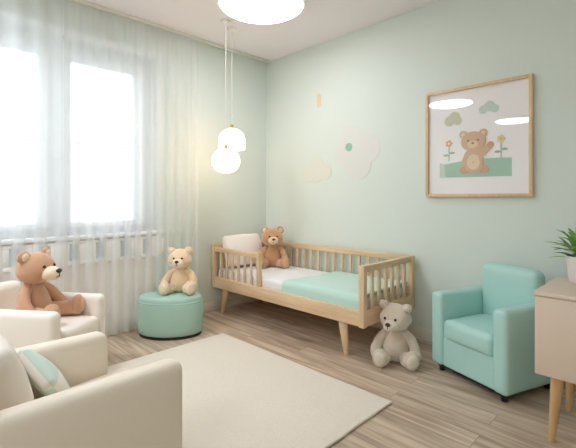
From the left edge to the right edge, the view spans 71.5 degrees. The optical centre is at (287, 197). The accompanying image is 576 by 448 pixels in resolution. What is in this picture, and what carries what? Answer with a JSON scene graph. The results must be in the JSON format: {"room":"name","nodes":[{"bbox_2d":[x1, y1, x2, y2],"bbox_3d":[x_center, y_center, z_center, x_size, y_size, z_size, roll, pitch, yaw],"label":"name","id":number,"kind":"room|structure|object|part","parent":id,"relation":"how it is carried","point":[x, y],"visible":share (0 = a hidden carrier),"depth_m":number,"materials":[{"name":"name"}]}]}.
{"room":"child's bedroom","nodes":[
{"label":"child's bedroom","id":0,"kind":"room"},
{"bbox_2d":[63,0,265,302],"bbox_3d":[-2.660,-0.193,2.151,0.240,2.585,6.600,0,0,45],"label":"wall","id":1,"kind":"structure","parent":0,"point":[231,86],"depth_m":4.03,"materials":[{"name":"green paint"}]},
{"bbox_2d":[0,0,62,291],"bbox_3d":[-2.182,-0.186,2.385,0.040,2.549,1.519,0,0,45],"label":"sheer curtain","id":2,"kind":"object","parent":1,"relation":"hanging from","point":[31,31],"visible":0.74,"depth_m":2.79,"materials":[{"name":"white fabric"}]},
{"bbox_2d":[1,39,156,244],"bbox_3d":[-1.737,-0.448,2.982,0.210,1.525,1.620,0,0,45],"label":"window","id":3,"kind":"structure","parent":1,"relation":"in","point":[108,235],"depth_m":3.02,"materials":[{"name":"white plastic"}]},
{"bbox_3d":[-1.513,-0.453,3.267,0.085,1.365,0.650,0,0,45],"label":"sash","id":4,"kind":"part","parent":3,"relation":"part of","materials":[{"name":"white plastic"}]},
{"bbox_3d":[-1.709,0.297,2.954,0.130,0.035,1.620,0,0,45],"label":"sill","id":5,"kind":"part","parent":3,"relation":"part of","materials":[{"name":"white plastic"}]},
{"bbox_2d":[3,236,162,272],"bbox_3d":[-1.675,0.412,2.934,0.038,0.175,1.628,0,0,45],"label":"radiator","id":6,"kind":"object","parent":1,"relation":"attached to","point":[28,249],"visible":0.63,"depth_m":3.03,"materials":[{"name":"white metal"}]},
{"bbox_2d":[63,0,197,335],"bbox_3d":[-1.242,-0.186,3.323,0.041,2.549,1.136,0,0,45],"label":"sheer curtain","id":7,"kind":"object","parent":1,"relation":"hanging from","point":[131,87],"visible":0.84,"depth_m":3.24,"materials":[{"name":"white fabric"}]},
{"bbox_2d":[71,0,268,62],"bbox_3d":[-1.479,-1.474,3.070,0.040,0.022,3.570,0,0,45],"label":"trim","id":8,"kind":"structure","parent":1,"relation":"attached to","point":[84,2],"depth_m":3.47,"materials":[{"name":"white"}]},
{"bbox_2d":[108,295,259,335],"bbox_3d":[-2.575,1.052,2.056,0.015,0.095,6.585,0,0,45],"label":"baseboard","id":9,"kind":"structure","parent":1,"relation":"attached to","point":[240,299],"depth_m":4.02,"materials":[{"name":"white paint"}]},
{"bbox_2d":[86,0,440,61],"bbox_3d":[-0.949,-1.535,0.440,5.000,0.100,7.000,0,0,45],"label":"ceiling","id":10,"kind":"structure","parent":0,"point":[321,21],"depth_m":3.35,"materials":[{"name":"white paint"}]},
{"bbox_2d":[212,18,239,172],"bbox_3d":[-0.520,-0.848,3.349,0.236,1.275,0.236,0,0,45],"label":"pendant lamp","id":11,"kind":"object","parent":10,"relation":"hanging from","point":[225,160],"visible":1,"depth_m":3.27,"materials":[{"name":"beige glass"}]},
{"bbox_3d":[-0.520,-0.307,3.349,0.236,0.195,0.236,0,0,45],"label":"lamp shade","id":12,"kind":"part","parent":11,"relation":"part of","materials":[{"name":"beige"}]},
{"bbox_2d":[219,26,244,150],"bbox_3d":[-0.490,-0.954,3.499,0.230,1.062,0.230,0,0,45],"label":"pendant lamp","id":13,"kind":"object","parent":10,"relation":"hanging from","point":[233,138],"visible":0.94,"depth_m":3.42,"materials":[{"name":"beige"}]},
{"bbox_3d":[-0.490,-0.516,3.499,0.230,0.187,0.230,0,0,45],"label":"lamp shade","id":14,"kind":"part","parent":13,"relation":"part of","materials":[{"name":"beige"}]},
{"bbox_2d":[216,0,305,24],"bbox_3d":[-0.199,-1.454,2.999,0.670,0.063,0.670,0,0,45],"label":"ceiling lamp","id":15,"kind":"object","parent":10,"relation":"attached to","point":[262,12],"visible":1,"depth_m":3.04,"materials":[{"name":"white plastic"}]},
{"bbox_2d":[107,300,575,447],"bbox_3d":[-0.949,1.150,0.440,5.000,0.100,7.000,0,0,45],"label":"floor","id":16,"kind":"structure","parent":0,"point":[431,407],"depth_m":2.30,"materials":[{"name":"brown wood"}]},
{"bbox_2d":[0,280,104,348],"bbox_3d":[-1.524,0.813,2.402,0.656,0.574,0.499,0,0,8],"label":"armchair","id":17,"kind":"object","parent":16,"relation":"on","point":[21,328],"visible":0.45,"depth_m":2.18,"materials":[{"name":"white fabric"}]},
{"bbox_3d":[-1.791,0.790,2.439,0.115,0.527,0.371,0,0,8],"label":"backrest","id":18,"kind":"part","parent":17,"relation":"part of","materials":[{"name":"white fabric"}]},
{"bbox_3d":[-1.547,0.838,2.198,0.634,0.448,0.087,0,0,8],"label":"arm","id":19,"kind":"part","parent":17,"relation":"part of","materials":[{"name":"white fabric"}]},
{"bbox_2d":[15,247,84,315],"bbox_3d":[-1.455,0.519,2.404,0.333,0.422,0.338,0,0,7],"label":"teddy bear","id":20,"kind":"object","parent":17,"relation":"on","point":[34,269],"visible":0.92,"depth_m":2.36},
{"bbox_3d":[-1.512,0.599,2.304,0.088,0.187,0.167,0,0,-42],"label":"arm","id":21,"kind":"part","parent":20,"relation":"part of","materials":[{"name":"fur"}]},
{"bbox_3d":[-1.486,0.599,2.516,0.167,0.187,0.088,0,0,-34],"label":"arm","id":22,"kind":"part","parent":20,"relation":"part of","materials":[{"name":"fur"}]},
{"bbox_3d":[-1.422,0.684,2.481,0.266,0.091,0.090,0,0,-15],"label":"leg","id":23,"kind":"part","parent":20,"relation":"part of","materials":[{"name":"fur"}]},
{"bbox_2d":[61,315,97,338],"bbox_3d":[-1.493,0.800,2.397,0.592,0.150,0.332,0,0,8],"label":"seat cushion","id":24,"kind":"object","parent":17,"relation":"on","point":[71,325],"depth_m":2.38,"materials":[{"name":"white fabric"}]},
{"bbox_3d":[-1.490,0.838,2.604,0.634,0.448,0.087,0,0,8],"label":"arm","id":25,"kind":"part","parent":17,"relation":"part of","materials":[{"name":"white fabric"}]},
{"bbox_2d":[0,331,181,447],"bbox_3d":[-0.813,0.736,1.376,0.614,0.728,0.815,0,0,36],"label":"armchair","id":26,"kind":"object","parent":16,"relation":"on","point":[139,407],"visible":0.97,"depth_m":1.28,"materials":[{"name":"beige fabric"}]},
{"bbox_2d":[0,334,33,409],"bbox_3d":[-0.948,0.611,1.288,0.207,0.338,0.383,0,0,-44],"label":"cushion","id":27,"kind":"object","parent":26,"relation":"on","point":[15,386],"visible":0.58,"depth_m":1.18,"materials":[{"name":"white fabric"}]},
{"bbox_2d":[17,347,69,395],"bbox_3d":[-0.896,0.665,1.483,0.253,0.236,0.154,0,0,28],"label":"cushion","id":28,"kind":"object","parent":26,"relation":"on","point":[42,373],"visible":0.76,"depth_m":1.41,"materials":[{"name":"teal fabric"}]},
{"bbox_3d":[-1.032,0.809,1.503,0.107,0.513,0.720,0,0,36],"label":"arm","id":29,"kind":"part","parent":26,"relation":"part of","materials":[{"name":"beige fabric"}]},
{"bbox_2d":[44,368,127,396],"bbox_3d":[-0.777,0.820,1.425,0.407,0.150,0.692,0,0,36],"label":"seat cushion","id":30,"kind":"object","parent":26,"relation":"on","point":[95,374],"depth_m":1.68,"materials":[{"name":"beige fabric"}]},
{"bbox_2d":[137,291,202,340],"bbox_3d":[-0.953,0.937,3.247,0.524,0.326,0.350,0,0,0],"label":"pouf","id":31,"kind":"object","parent":16,"relation":"on","point":[176,315],"visible":0.91,"depth_m":3.10,"materials":[{"name":"teal leather"}]},
{"bbox_2d":[158,247,196,294],"bbox_3d":[-0.891,0.592,3.280,0.301,0.378,0.256,0,0,-3],"label":"teddy bear","id":32,"kind":"object","parent":31,"relation":"on","point":[181,278],"visible":1,"depth_m":3.26},
{"bbox_3d":[-0.985,0.663,3.292,0.078,0.165,0.149,0,0,36],"label":"arm","id":33,"kind":"part","parent":32,"relation":"part of","materials":[{"name":"fur"}]},
{"bbox_3d":[-0.959,0.737,3.257,0.086,0.088,0.193,0,0,23],"label":"leg","id":34,"kind":"part","parent":32,"relation":"part of","materials":[{"name":"fur"}]},
{"bbox_3d":[-0.796,0.660,3.303,0.150,0.165,0.080,0,0,41],"label":"arm","id":35,"kind":"part","parent":32,"relation":"part of","materials":[{"name":"fur"}]},
{"bbox_2d":[108,333,391,447],"bbox_3d":[-0.353,1.093,2.308,1.534,0.014,1.049,0,0,45],"label":"rug","id":36,"kind":"object","parent":16,"relation":"on","point":[236,393],"visible":0.79,"depth_m":2.15,"materials":[{"name":"beige carpet"}]},
{"bbox_2d":[212,240,414,355],"bbox_3d":[0.125,0.775,3.505,1.756,0.650,0.698,0,0,45],"label":"bed","id":37,"kind":"object","parent":16,"relation":"on","point":[363,317],"visible":0.68,"depth_m":3.12,"materials":[{"name":"brown wood"}]},
{"bbox_3d":[-0.713,0.657,3.879,0.042,0.415,0.042,0,0,45],"label":"post","id":38,"kind":"part","parent":37,"relation":"part of","materials":[{"name":"brown wood"}]},
{"bbox_3d":[-0.598,0.969,3.832,0.090,0.262,0.069,0,0,45],"label":"leg","id":39,"kind":"part","parent":37,"relation":"part of","materials":[{"name":"brown wood"}]},
{"bbox_3d":[-0.478,0.494,3.644,0.622,0.044,0.030,0,0,45],"label":"guard rail","id":40,"kind":"part","parent":37,"relation":"part of","materials":[{"name":"brown wood"}]},
{"bbox_3d":[-0.245,0.609,3.410,0.038,0.297,0.036,0,0,45],"label":"guard post","id":41,"kind":"part","parent":37,"relation":"part of","materials":[{"name":"brown wood"}]},
{"bbox_3d":[-0.110,0.807,3.270,1.672,0.105,0.026,0,0,45],"label":"rail","id":42,"kind":"part","parent":37,"relation":"part of","materials":[{"name":"brown wood"}]},
{"bbox_2d":[219,263,401,308],"bbox_3d":[0.125,0.748,3.505,1.669,0.148,0.625,0,0,45],"label":"mattress","id":43,"kind":"object","parent":37,"relation":"on","point":[273,278],"visible":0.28,"depth_m":3.54,"materials":[{"name":"white fabric"}]},
{"bbox_2d":[222,233,261,266],"bbox_3d":[-0.443,0.509,3.957,0.433,0.305,0.201,0,0,-41],"label":"pillow","id":44,"kind":"object","parent":43,"relation":"on","point":[244,242],"visible":0.57,"depth_m":3.87,"materials":[{"name":"white fabric"}]},
{"bbox_2d":[255,226,288,268],"bbox_3d":[-0.154,0.481,3.918,0.328,0.405,0.272,0,0,-3],"label":"teddy bear","id":45,"kind":"object","parent":43,"relation":"on","point":[272,254],"visible":0.86,"depth_m":3.90},
{"bbox_3d":[-0.252,0.558,3.930,0.083,0.176,0.160,0,0,36],"label":"arm","id":46,"kind":"part","parent":45,"relation":"part of","materials":[{"name":"fur"}]},
{"bbox_3d":[-0.227,0.636,3.893,0.091,0.094,0.210,0,0,26],"label":"leg","id":47,"kind":"part","parent":45,"relation":"part of","materials":[{"name":"fur"}]},
{"bbox_3d":[-0.073,0.637,3.898,0.090,0.090,0.218,0,0,-35],"label":"leg","id":48,"kind":"part","parent":45,"relation":"part of","materials":[{"name":"fur"}]},
{"bbox_3d":[-0.050,0.554,3.942,0.160,0.175,0.086,0,0,41],"label":"arm","id":49,"kind":"part","parent":45,"relation":"part of","materials":[{"name":"fur"}]},
{"bbox_2d":[281,271,406,309],"bbox_3d":[0.437,0.716,3.179,0.766,0.127,0.636,0,0,45],"label":"blanket","id":50,"kind":"object","parent":43,"relation":"on","point":[340,288],"visible":0.78,"depth_m":3.03,"materials":[{"name":"teal fabric"}]},
{"bbox_3d":[0.399,0.969,2.837,0.061,0.263,0.113,0,0,-36],"label":"leg","id":51,"kind":"part","parent":37,"relation":"part of","materials":[{"name":"brown wood"}]},
{"bbox_3d":[0.357,0.475,3.737,1.672,0.046,0.030,0,0,45],"label":"rail","id":52,"kind":"part","parent":37,"relation":"part of","materials":[{"name":"brown wood"}]},
{"bbox_3d":[0.499,0.657,2.667,0.042,0.415,0.042,0,0,45],"label":"post","id":53,"kind":"part","parent":37,"relation":"part of","materials":[{"name":"brown wood"}]},
{"bbox_3d":[0.731,0.475,2.899,0.038,0.046,0.614,0,0,45],"label":"rail","id":54,"kind":"part","parent":37,"relation":"part of","materials":[{"name":"brown wood"}]},
{"bbox_3d":[0.731,0.807,2.899,0.034,0.105,0.614,0,0,45],"label":"panel","id":55,"kind":"part","parent":37,"relation":"part of","materials":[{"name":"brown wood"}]},
{"bbox_3d":[0.963,0.657,3.131,0.042,0.415,0.042,0,0,45],"label":"post","id":56,"kind":"part","parent":37,"relation":"part of","materials":[{"name":"brown wood"}]},
{"bbox_2d":[370,299,421,370],"bbox_3d":[0.716,0.901,2.663,0.331,0.410,0.282,0,0,15],"label":"teddy bear","id":57,"kind":"object","parent":16,"relation":"on","point":[394,343],"visible":1,"depth_m":2.64},
{"bbox_3d":[0.622,0.978,2.707,0.164,0.180,0.085,0,0,-36],"label":"arm","id":58,"kind":"part","parent":57,"relation":"part of","materials":[{"name":"fur"}]},
{"bbox_3d":[0.643,1.057,2.659,0.093,0.097,0.209,0,0,34],"label":"leg","id":59,"kind":"part","parent":57,"relation":"part of","materials":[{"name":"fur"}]},
{"bbox_3d":[0.775,1.059,2.623,0.090,0.092,0.213,0,0,-7],"label":"leg","id":60,"kind":"part","parent":57,"relation":"part of","materials":[{"name":"fur"}]},
{"bbox_3d":[0.822,0.974,2.655,0.088,0.180,0.164,0,0,-31],"label":"arm","id":61,"kind":"part","parent":57,"relation":"part of","materials":[{"name":"fur"}]},
{"bbox_2d":[432,263,550,401],"bbox_3d":[1.250,0.762,2.442,0.482,0.676,0.550,0,0,-25],"label":"armchair","id":62,"kind":"object","parent":16,"relation":"on","point":[484,334],"visible":0.83,"depth_m":2.35,"materials":[{"name":"teal fabric"}]},
{"bbox_3d":[1.151,0.828,2.643,0.465,0.455,0.102,0,0,-25],"label":"arm","id":63,"kind":"part","parent":62,"relation":"part of","materials":[{"name":"teal leather"}]},
{"bbox_2d":[444,313,492,356],"bbox_3d":[1.214,0.820,2.426,0.402,0.149,0.353,0,0,-25],"label":"seat cushion","id":64,"kind":"object","parent":62,"relation":"on","point":[471,334],"depth_m":2.37,"materials":[{"name":"teal fabric"}]},
{"bbox_3d":[1.245,1.058,2.440,0.405,0.018,0.476,0,0,-25],"label":"under frame","id":65,"kind":"part","parent":62,"relation":"part of","materials":[{"name":"black plastic"}]},
{"bbox_3d":[1.408,0.734,2.516,0.130,0.620,0.392,0,0,-25],"label":"backrest","id":66,"kind":"part","parent":62,"relation":"part of","materials":[{"name":"teal leather"}]},
{"bbox_3d":[1.338,0.828,2.238,0.465,0.455,0.102,0,0,-25],"label":"arm","id":67,"kind":"part","parent":62,"relation":"part of","materials":[{"name":"teal fabric"}]},
{"bbox_2d":[533,277,575,442],"bbox_3d":[1.497,0.762,1.768,0.620,0.675,0.482,0,0,45],"label":"dresser","id":68,"kind":"object","parent":16,"relation":"on","point":[555,301],"visible":1,"depth_m":1.79,"materials":[{"name":"beige paint"}]},
{"bbox_3d":[1.216,0.952,1.811,0.059,0.297,0.061,0,0,45],"label":"leg","id":69,"kind":"part","parent":68,"relation":"part of","materials":[{"name":"brown wood"}]},
{"bbox_2d":[547,228,575,283],"bbox_3d":[1.466,0.274,1.994,0.315,0.302,0.274,0,0,45],"label":"potted plant","id":70,"kind":"object","parent":68,"relation":"on","point":[570,258],"visible":1,"depth_m":2.00,"materials":[{"name":"green plant"}]},
{"bbox_3d":[1.468,0.358,2.001,0.136,0.134,0.136,0,0,45],"label":"pot","id":71,"kind":"part","parent":70,"relation":"part of","materials":[{"name":"white ceramic"}]},
{"bbox_3d":[1.453,0.952,2.048,0.059,0.297,0.053,0,0,45],"label":"leg","id":72,"kind":"part","parent":68,"relation":"part of","materials":[{"name":"brown wood"}]},
{"bbox_2d":[266,0,575,329],"bbox_3d":[1.455,-0.193,2.844,5.000,2.585,0.200,0,0,45],"label":"wall","id":73,"kind":"structure","parent":0,"point":[376,79],"depth_m":3.13,"materials":[{"name":"green paint"}]},
{"bbox_2d":[301,157,331,182],"bbox_3d":[0.271,-0.273,3.884,0.385,0.245,0.004,0,0,45],"label":"decal","id":74,"kind":"object","parent":73,"relation":"attached to","point":[316,170],"visible":1,"depth_m":3.88,"materials":[{"name":"white"}]},
{"bbox_2d":[317,93,320,107],"bbox_3d":[0.299,-0.940,3.856,0.058,0.140,0.004,0,0,45],"label":"wall decal","id":75,"kind":"object","parent":73,"relation":"attached to","point":[319,94],"visible":1,"depth_m":3.85,"materials":[{"name":"beige"}]},
{"bbox_2d":[335,126,379,179],"bbox_3d":[0.607,-0.398,3.548,0.485,0.485,0.004,0,0,45],"label":"decal","id":76,"kind":"object","parent":73,"relation":"attached to","point":[356,162],"visible":1,"depth_m":3.54,"materials":[{"name":"white paper"}]},
{"bbox_2d":[345,143,351,150],"bbox_3d":[0.549,-0.458,3.604,0.074,0.074,0.006,0,0,45],"label":"decal","id":77,"kind":"object","parent":76,"relation":"attached to","point":[348,147],"visible":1,"depth_m":3.60,"materials":[{"name":"green paper"}]},
{"bbox_2d":[369,321,431,341],"bbox_3d":[1.379,1.052,2.768,4.600,0.095,0.015,0,0,45],"label":"baseboard","id":78,"kind":"structure","parent":73,"relation":"attached to","point":[418,332],"depth_m":3.12,"materials":[{"name":"white paint"}]},
{"bbox_2d":[426,73,533,196],"bbox_3d":[1.317,-0.403,2.819,0.720,0.790,0.029,0,0,45],"label":"framed picture","id":79,"kind":"object","parent":73,"relation":"attached to","point":[480,137],"visible":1,"depth_m":2.79,"materials":[{"name":"white paper"}]}
]}

